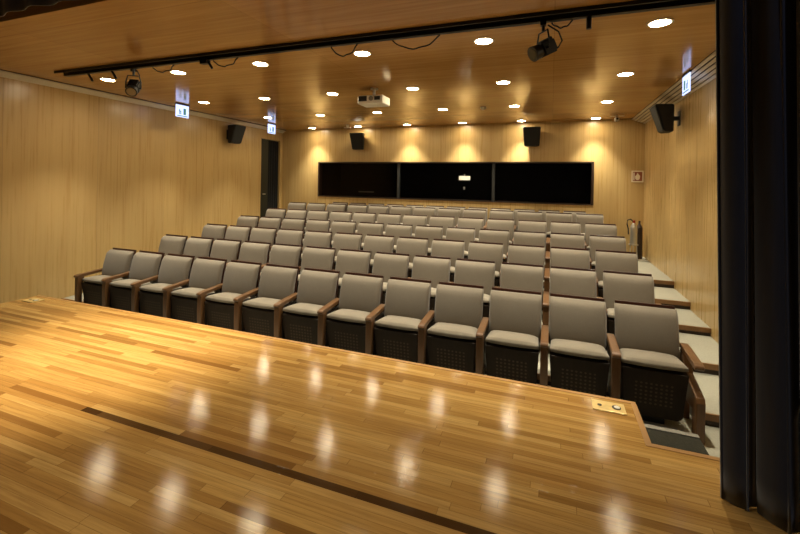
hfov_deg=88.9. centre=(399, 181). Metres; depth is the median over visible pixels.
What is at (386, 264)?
seat
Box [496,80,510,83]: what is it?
recessed light
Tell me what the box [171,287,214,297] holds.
seat cushion
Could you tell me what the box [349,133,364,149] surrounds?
wall speaker
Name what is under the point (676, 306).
trim
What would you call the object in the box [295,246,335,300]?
seat
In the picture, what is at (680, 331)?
trim
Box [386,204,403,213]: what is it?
seat
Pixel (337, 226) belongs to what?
seat
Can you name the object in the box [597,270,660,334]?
seat
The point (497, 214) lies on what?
seat
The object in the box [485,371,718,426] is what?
trim
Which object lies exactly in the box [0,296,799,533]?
floor
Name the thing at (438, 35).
cable
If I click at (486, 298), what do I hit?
seat cushion
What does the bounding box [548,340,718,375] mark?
trim
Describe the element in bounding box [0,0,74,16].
stage curtain
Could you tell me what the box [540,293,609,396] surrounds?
seat
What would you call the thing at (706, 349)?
floor
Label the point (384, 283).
seat cushion
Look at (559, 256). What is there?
seat
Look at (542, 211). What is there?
seat
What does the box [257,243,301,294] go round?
seat
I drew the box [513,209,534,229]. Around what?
seat
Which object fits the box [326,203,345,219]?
seat
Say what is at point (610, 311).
seat cushion
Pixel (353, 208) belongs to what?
seat
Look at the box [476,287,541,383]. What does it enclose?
seat
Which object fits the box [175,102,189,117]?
exit sign
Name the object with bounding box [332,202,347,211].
seat
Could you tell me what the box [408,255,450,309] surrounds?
seat
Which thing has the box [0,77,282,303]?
wall
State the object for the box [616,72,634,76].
recessed light
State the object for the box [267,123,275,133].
exit sign
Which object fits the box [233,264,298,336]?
seat
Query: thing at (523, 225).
seat
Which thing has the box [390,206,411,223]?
seat
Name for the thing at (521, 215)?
seat
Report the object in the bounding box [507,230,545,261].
seat
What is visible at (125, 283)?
seat cushion
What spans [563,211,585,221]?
seat
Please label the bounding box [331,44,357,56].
hanging cable
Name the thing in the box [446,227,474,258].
seat
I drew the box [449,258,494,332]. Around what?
seat
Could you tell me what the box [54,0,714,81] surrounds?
track
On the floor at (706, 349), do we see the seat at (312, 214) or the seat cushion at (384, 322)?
the seat at (312, 214)
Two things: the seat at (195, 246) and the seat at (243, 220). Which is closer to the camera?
the seat at (195, 246)
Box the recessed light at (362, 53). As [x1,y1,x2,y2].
[353,50,370,56]
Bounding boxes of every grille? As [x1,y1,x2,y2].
[232,125,245,142]
[358,96,366,101]
[649,105,662,132]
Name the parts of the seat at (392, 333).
post, armrest, plate, seat panel, backrest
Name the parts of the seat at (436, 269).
backrest, seat panel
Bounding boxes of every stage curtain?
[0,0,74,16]
[715,0,799,533]
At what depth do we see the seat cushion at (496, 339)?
3.73 m
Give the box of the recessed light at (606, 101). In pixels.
[600,100,613,102]
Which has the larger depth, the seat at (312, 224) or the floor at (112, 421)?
the seat at (312, 224)
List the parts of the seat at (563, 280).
post, armrest, backrest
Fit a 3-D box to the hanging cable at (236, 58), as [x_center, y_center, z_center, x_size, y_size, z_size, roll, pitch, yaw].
[-1.975,-1.347,4.615,0.369,0.090,0.042,1,0,20]
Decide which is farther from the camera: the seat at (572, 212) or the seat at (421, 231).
the seat at (572, 212)
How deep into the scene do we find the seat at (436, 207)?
9.57 m
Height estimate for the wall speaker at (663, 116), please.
0.410 m
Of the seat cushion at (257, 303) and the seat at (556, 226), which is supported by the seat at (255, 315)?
the seat cushion at (257, 303)
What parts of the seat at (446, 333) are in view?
post, armrest, plate, seat panel, backrest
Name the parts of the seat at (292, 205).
backrest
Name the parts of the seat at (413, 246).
seat panel, backrest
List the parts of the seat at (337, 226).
backrest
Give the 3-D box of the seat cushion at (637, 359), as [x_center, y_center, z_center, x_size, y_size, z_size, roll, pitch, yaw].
[2.107,1.480,3.428,0.471,0.084,0.318,1,0,20]
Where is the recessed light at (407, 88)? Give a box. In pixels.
[406,87,418,89]
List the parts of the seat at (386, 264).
seat panel, backrest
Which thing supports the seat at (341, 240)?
on the floor at (706, 349)
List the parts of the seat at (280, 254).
backrest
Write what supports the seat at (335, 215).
on the floor at (706, 349)
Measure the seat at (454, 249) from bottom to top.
0.901 m
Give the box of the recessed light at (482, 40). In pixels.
[473,37,493,44]
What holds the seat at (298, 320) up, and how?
on the floor at (706, 349)
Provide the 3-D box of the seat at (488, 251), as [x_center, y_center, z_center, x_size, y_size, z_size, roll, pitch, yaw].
[1.141,1.327,5.743,0.558,0.901,0.511,1,0,20]
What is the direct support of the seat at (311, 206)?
on the floor at (706, 349)
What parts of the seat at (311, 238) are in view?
backrest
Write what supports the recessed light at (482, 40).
in the ceiling
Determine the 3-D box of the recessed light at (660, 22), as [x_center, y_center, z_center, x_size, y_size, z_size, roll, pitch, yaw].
[2.201,-1.346,3.453,0.200,0.008,0.200,1,0,20]
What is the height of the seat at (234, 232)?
0.901 m
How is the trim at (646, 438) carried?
attached to the floor at (112, 421)
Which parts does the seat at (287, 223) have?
backrest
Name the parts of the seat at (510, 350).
post, armrest, plate, seat panel, backrest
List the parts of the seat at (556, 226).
backrest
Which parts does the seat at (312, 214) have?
backrest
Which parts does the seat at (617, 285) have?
seat panel, backrest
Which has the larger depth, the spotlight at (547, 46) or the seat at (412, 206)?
the seat at (412, 206)
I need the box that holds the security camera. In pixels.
[610,115,623,120]
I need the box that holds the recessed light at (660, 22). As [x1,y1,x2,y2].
[646,18,673,27]
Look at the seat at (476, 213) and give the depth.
8.54 m
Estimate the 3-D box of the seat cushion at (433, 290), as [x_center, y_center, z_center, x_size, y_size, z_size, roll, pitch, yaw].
[0.322,1.349,5.050,0.471,0.084,0.318,1,0,20]
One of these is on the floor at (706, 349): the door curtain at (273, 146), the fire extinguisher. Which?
the fire extinguisher
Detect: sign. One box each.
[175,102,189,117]
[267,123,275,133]
[631,171,643,181]
[682,70,691,95]
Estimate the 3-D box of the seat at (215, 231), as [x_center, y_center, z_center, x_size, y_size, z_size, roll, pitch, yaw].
[-3.583,1.244,7.498,0.558,0.901,0.511,1,0,20]
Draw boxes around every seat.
[73,248,136,307]
[101,250,164,312]
[130,253,194,318]
[158,234,187,256]
[162,256,226,322]
[182,236,213,260]
[196,260,261,329]
[201,223,226,241]
[210,238,241,262]
[225,225,251,248]
[226,241,270,271]
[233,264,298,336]
[236,215,259,230]
[249,227,276,251]
[250,216,281,236]
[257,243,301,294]
[265,208,285,225]
[268,228,303,262]
[273,268,339,344]
[275,218,305,242]
[281,209,306,224]
[285,202,306,217]
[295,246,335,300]
[299,230,332,272]
[302,219,330,246]
[303,210,328,238]
[305,203,325,226]
[317,272,383,352]
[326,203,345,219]
[329,211,351,231]
[330,220,356,247]
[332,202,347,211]
[332,232,362,269]
[334,249,371,305]
[347,204,366,220]
[353,212,375,232]
[357,222,383,249]
[363,234,394,273]
[365,276,431,362]
[367,203,384,212]
[368,205,388,222]
[369,252,409,313]
[377,213,400,234]
[385,223,412,252]
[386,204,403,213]
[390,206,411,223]
[396,236,428,277]
[403,214,426,236]
[406,205,423,214]
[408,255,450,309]
[413,207,435,225]
[415,225,442,255]
[418,282,483,372]
[426,205,443,215]
[429,216,454,238]
[431,239,464,281]
[438,208,460,226]
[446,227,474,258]
[447,206,465,216]
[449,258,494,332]
[456,209,485,226]
[457,217,483,241]
[468,207,487,221]
[468,241,502,286]
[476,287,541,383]
[479,228,509,261]
[483,210,513,228]
[486,208,510,223]
[487,218,513,243]
[495,262,543,305]
[499,244,544,286]
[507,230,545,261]
[512,220,546,243]
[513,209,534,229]
[514,211,541,231]
[538,210,559,253]
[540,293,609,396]
[542,266,596,325]
[544,246,589,291]
[545,232,584,283]
[546,212,571,238]
[546,221,580,250]
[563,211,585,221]
[576,213,603,236]
[585,223,616,252]
[589,235,625,268]
[595,249,637,297]
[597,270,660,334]
[607,300,705,444]
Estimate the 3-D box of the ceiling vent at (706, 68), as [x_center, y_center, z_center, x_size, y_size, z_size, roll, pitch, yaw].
[3.650,-1.272,5.005,0.256,0.105,7.310,1,0,20]
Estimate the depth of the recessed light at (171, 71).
5.34 m
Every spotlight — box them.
[125,69,141,96]
[527,21,562,61]
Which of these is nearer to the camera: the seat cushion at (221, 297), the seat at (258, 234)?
the seat cushion at (221, 297)
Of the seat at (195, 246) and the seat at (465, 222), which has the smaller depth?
the seat at (195, 246)
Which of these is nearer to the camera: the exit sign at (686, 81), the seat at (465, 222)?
the exit sign at (686, 81)
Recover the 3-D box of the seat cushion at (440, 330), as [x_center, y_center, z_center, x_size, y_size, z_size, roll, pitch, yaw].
[0.532,1.452,4.013,0.471,0.084,0.318,1,0,20]
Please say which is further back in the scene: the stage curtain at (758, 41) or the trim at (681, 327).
the trim at (681, 327)
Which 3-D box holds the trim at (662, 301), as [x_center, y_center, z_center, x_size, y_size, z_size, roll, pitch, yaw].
[-0.141,1.583,7.226,8.822,0.058,0.394,1,0,20]
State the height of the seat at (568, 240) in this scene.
0.901 m
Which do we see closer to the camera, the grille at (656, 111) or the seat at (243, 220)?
the grille at (656, 111)
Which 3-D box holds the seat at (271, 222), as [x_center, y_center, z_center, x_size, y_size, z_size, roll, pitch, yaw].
[-2.745,1.163,8.143,0.558,0.901,0.511,1,0,20]
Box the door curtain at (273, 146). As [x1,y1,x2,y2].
[267,140,278,208]
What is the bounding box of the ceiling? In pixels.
[0,0,715,130]
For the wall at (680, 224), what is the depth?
5.69 m
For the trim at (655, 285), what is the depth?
6.30 m
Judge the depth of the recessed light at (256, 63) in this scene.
4.87 m
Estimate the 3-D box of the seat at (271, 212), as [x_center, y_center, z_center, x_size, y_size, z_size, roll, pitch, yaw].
[-2.950,1.057,9.195,0.558,0.901,0.511,1,0,20]
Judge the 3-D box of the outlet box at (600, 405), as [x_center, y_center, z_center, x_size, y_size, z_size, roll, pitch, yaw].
[1.316,1.417,2.575,0.190,0.012,0.124,1,0,20]
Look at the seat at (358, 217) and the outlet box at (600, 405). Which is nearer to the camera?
the outlet box at (600, 405)
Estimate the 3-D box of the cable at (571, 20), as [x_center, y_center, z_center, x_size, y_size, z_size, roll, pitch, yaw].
[1.343,-1.304,3.383,0.170,0.060,0.041,1,0,20]
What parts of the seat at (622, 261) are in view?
seat panel, backrest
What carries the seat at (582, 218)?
on the floor at (706, 349)
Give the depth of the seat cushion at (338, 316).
4.31 m
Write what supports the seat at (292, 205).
on the floor at (706, 349)
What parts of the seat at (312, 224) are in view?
backrest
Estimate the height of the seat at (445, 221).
0.901 m
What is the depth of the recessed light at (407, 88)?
6.02 m
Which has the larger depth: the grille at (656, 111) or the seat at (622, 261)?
the grille at (656, 111)
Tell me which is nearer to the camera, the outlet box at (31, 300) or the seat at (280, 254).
the outlet box at (31, 300)
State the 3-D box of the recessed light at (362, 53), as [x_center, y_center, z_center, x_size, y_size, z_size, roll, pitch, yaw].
[-0.411,-1.392,4.423,0.200,0.008,0.200,1,0,20]
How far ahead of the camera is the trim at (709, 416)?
3.35 m
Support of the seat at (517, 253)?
on the floor at (706, 349)
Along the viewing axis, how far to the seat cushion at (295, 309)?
4.51 m
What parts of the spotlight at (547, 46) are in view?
power cord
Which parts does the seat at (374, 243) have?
backrest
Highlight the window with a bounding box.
[318,162,593,204]
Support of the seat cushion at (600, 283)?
on the seat at (622, 261)
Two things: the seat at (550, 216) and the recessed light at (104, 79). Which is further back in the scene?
the seat at (550, 216)
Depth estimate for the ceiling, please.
4.55 m
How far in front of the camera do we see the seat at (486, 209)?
9.27 m
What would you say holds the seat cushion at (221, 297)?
on the seat at (240, 277)
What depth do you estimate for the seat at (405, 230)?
7.25 m
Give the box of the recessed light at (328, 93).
[326,92,338,94]
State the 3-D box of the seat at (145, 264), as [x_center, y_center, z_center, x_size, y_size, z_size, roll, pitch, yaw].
[-3.682,1.445,5.633,0.558,0.901,0.511,1,0,20]
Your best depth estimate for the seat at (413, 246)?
6.21 m
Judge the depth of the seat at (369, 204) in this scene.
10.17 m
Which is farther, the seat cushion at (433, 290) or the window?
the window
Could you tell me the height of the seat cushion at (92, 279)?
0.084 m
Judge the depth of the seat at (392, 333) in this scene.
4.19 m
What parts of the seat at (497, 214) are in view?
backrest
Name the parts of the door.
frame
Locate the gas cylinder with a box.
[637,221,642,258]
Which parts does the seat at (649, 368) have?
plate, armrest, post, backrest, seat panel, armrest, post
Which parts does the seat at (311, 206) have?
backrest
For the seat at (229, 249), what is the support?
on the floor at (706, 349)
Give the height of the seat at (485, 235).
0.901 m
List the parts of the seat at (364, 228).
backrest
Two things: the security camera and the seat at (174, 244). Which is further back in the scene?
the security camera
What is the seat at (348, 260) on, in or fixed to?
on the floor at (706, 349)
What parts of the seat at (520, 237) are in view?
backrest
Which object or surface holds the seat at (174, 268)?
on the floor at (706, 349)
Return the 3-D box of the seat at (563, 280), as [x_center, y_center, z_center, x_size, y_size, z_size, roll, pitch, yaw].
[1.881,1.444,4.525,0.558,0.901,0.511,1,0,20]
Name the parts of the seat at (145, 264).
post, armrest, seat panel, backrest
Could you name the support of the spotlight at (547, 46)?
hanging from the track
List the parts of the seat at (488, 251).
backrest, seat panel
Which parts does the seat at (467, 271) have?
backrest, seat panel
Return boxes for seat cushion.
[82,275,122,283]
[110,279,151,287]
[139,283,181,292]
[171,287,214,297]
[205,292,250,303]
[242,297,288,309]
[283,303,330,315]
[327,309,370,323]
[375,315,420,330]
[382,282,386,290]
[427,322,477,339]
[431,288,436,296]
[450,266,454,272]
[483,294,489,302]
[485,330,538,349]
[550,339,609,359]
[598,281,602,287]
[607,308,614,317]
[619,348,688,371]
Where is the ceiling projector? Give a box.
[358,88,389,107]
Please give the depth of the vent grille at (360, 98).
5.98 m
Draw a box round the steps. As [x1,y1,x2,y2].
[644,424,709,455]
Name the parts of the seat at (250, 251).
backrest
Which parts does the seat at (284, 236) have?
backrest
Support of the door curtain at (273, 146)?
hanging from the wall at (83, 177)
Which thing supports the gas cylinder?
on the floor at (706, 349)
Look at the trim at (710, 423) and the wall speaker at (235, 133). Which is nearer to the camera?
the trim at (710, 423)
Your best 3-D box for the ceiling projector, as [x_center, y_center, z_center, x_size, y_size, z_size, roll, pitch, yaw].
[-0.388,-1.268,6.075,0.400,0.254,0.315,1,0,20]
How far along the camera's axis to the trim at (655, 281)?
6.29 m
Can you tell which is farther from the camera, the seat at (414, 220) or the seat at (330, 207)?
the seat at (330, 207)
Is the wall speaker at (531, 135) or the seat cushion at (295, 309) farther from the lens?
the wall speaker at (531, 135)
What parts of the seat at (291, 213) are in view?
backrest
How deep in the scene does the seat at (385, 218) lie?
8.31 m
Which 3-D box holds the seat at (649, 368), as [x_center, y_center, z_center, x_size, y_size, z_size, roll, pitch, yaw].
[2.122,1.547,3.457,0.636,0.901,0.549,1,0,20]
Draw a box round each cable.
[152,65,173,72]
[213,58,237,66]
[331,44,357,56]
[392,35,439,49]
[551,20,572,28]
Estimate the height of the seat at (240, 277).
0.901 m
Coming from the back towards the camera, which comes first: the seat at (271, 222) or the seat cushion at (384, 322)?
the seat at (271, 222)
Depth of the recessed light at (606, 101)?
6.71 m
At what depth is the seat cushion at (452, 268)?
5.71 m
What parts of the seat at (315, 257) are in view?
backrest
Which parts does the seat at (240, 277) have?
post, armrest, plate, seat panel, backrest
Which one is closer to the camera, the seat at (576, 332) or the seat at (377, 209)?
the seat at (576, 332)
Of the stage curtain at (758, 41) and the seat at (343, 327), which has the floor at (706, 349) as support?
the seat at (343, 327)
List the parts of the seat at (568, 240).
post, armrest, backrest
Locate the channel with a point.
(3, 73)
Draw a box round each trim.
[37,295,719,460]
[61,298,718,422]
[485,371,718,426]
[542,306,710,332]
[542,308,710,335]
[543,282,690,305]
[543,286,689,309]
[544,270,673,287]
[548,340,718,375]
[653,279,673,284]
[702,362,718,370]
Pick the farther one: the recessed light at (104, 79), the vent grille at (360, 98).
the vent grille at (360, 98)
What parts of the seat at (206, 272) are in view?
post, armrest, plate, seat panel, backrest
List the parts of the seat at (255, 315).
post, armrest, plate, seat panel, backrest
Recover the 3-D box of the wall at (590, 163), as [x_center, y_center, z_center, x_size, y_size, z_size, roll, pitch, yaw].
[1.403,0.010,11.101,8.000,2.749,2.250,1,0,20]
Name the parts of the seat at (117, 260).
post, armrest, seat panel, backrest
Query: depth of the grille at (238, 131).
9.36 m
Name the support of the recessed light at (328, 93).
in the ceiling
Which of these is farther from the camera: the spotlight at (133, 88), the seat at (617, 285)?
the spotlight at (133, 88)
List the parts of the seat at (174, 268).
post, armrest, seat panel, backrest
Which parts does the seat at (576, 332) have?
post, armrest, backrest, seat panel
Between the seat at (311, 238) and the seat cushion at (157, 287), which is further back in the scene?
the seat at (311, 238)
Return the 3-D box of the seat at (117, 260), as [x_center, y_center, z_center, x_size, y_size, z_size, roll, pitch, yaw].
[-4.207,1.436,5.828,0.558,0.901,0.511,1,0,20]
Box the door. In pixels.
[260,139,268,217]
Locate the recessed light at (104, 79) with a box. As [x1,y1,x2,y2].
[99,78,115,81]
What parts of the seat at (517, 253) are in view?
backrest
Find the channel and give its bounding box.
[0,69,285,132]
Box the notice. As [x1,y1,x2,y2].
[459,174,469,179]
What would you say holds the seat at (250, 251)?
on the floor at (706, 349)
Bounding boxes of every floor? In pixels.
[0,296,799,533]
[65,257,719,457]
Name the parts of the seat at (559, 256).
post, armrest, backrest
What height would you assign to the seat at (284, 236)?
0.901 m
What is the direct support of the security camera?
attached to the ceiling
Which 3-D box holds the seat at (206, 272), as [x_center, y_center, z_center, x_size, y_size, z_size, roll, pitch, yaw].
[-2.632,1.464,5.243,0.558,0.901,0.511,1,0,20]
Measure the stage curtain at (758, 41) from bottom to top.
3.634 m
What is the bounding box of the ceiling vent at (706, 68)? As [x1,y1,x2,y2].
[631,50,715,123]
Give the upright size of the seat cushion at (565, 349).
0.084 m
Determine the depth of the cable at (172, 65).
4.92 m
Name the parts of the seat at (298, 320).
post, armrest, plate, seat panel, backrest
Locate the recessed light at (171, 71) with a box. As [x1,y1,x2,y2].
[170,70,186,74]
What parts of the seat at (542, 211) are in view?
backrest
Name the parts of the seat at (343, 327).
post, armrest, plate, seat panel, backrest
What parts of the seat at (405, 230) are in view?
backrest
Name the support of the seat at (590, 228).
on the floor at (706, 349)
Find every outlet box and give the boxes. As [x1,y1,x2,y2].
[21,298,44,302]
[591,399,626,415]
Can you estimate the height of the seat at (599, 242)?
0.901 m
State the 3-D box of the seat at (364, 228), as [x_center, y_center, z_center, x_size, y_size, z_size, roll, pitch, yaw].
[-0.645,1.200,7.364,0.558,0.901,0.511,1,0,20]
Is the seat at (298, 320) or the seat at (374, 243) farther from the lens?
the seat at (374, 243)
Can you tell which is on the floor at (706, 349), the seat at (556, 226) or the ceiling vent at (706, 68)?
the seat at (556, 226)
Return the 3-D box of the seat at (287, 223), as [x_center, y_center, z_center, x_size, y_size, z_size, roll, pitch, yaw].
[-2.220,1.173,7.949,0.558,0.901,0.511,1,0,20]
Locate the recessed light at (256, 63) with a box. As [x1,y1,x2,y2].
[252,61,268,66]
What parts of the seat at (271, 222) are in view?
backrest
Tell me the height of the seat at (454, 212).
0.901 m
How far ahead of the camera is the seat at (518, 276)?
4.81 m
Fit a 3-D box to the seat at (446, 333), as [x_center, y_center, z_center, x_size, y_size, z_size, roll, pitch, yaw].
[0.517,1.519,4.073,0.558,0.901,0.511,1,0,20]
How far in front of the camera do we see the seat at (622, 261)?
5.25 m
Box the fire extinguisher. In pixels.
[627,219,637,256]
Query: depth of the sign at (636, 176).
8.43 m
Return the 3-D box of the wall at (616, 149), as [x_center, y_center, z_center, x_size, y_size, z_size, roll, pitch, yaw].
[0.819,0.400,10.035,9.220,3.749,0.150,1,0,20]
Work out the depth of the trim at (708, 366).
4.04 m
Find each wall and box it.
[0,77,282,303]
[281,119,644,256]
[589,163,590,203]
[643,73,717,342]
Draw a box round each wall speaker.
[226,124,245,143]
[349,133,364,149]
[523,127,540,146]
[649,104,680,133]
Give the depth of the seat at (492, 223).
7.53 m
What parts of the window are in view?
pane, pane, pane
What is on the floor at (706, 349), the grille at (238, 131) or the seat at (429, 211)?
the seat at (429, 211)
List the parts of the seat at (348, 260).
seat panel, backrest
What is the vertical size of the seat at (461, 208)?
0.901 m
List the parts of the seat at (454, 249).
backrest, seat panel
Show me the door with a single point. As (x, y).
(264, 142)
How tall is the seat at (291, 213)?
0.901 m
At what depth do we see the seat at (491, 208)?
9.11 m
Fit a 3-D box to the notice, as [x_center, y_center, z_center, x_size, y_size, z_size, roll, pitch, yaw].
[1.545,-0.118,9.754,0.270,0.150,0.003,1,0,20]
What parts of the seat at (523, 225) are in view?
backrest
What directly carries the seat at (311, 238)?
on the floor at (706, 349)
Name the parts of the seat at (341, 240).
backrest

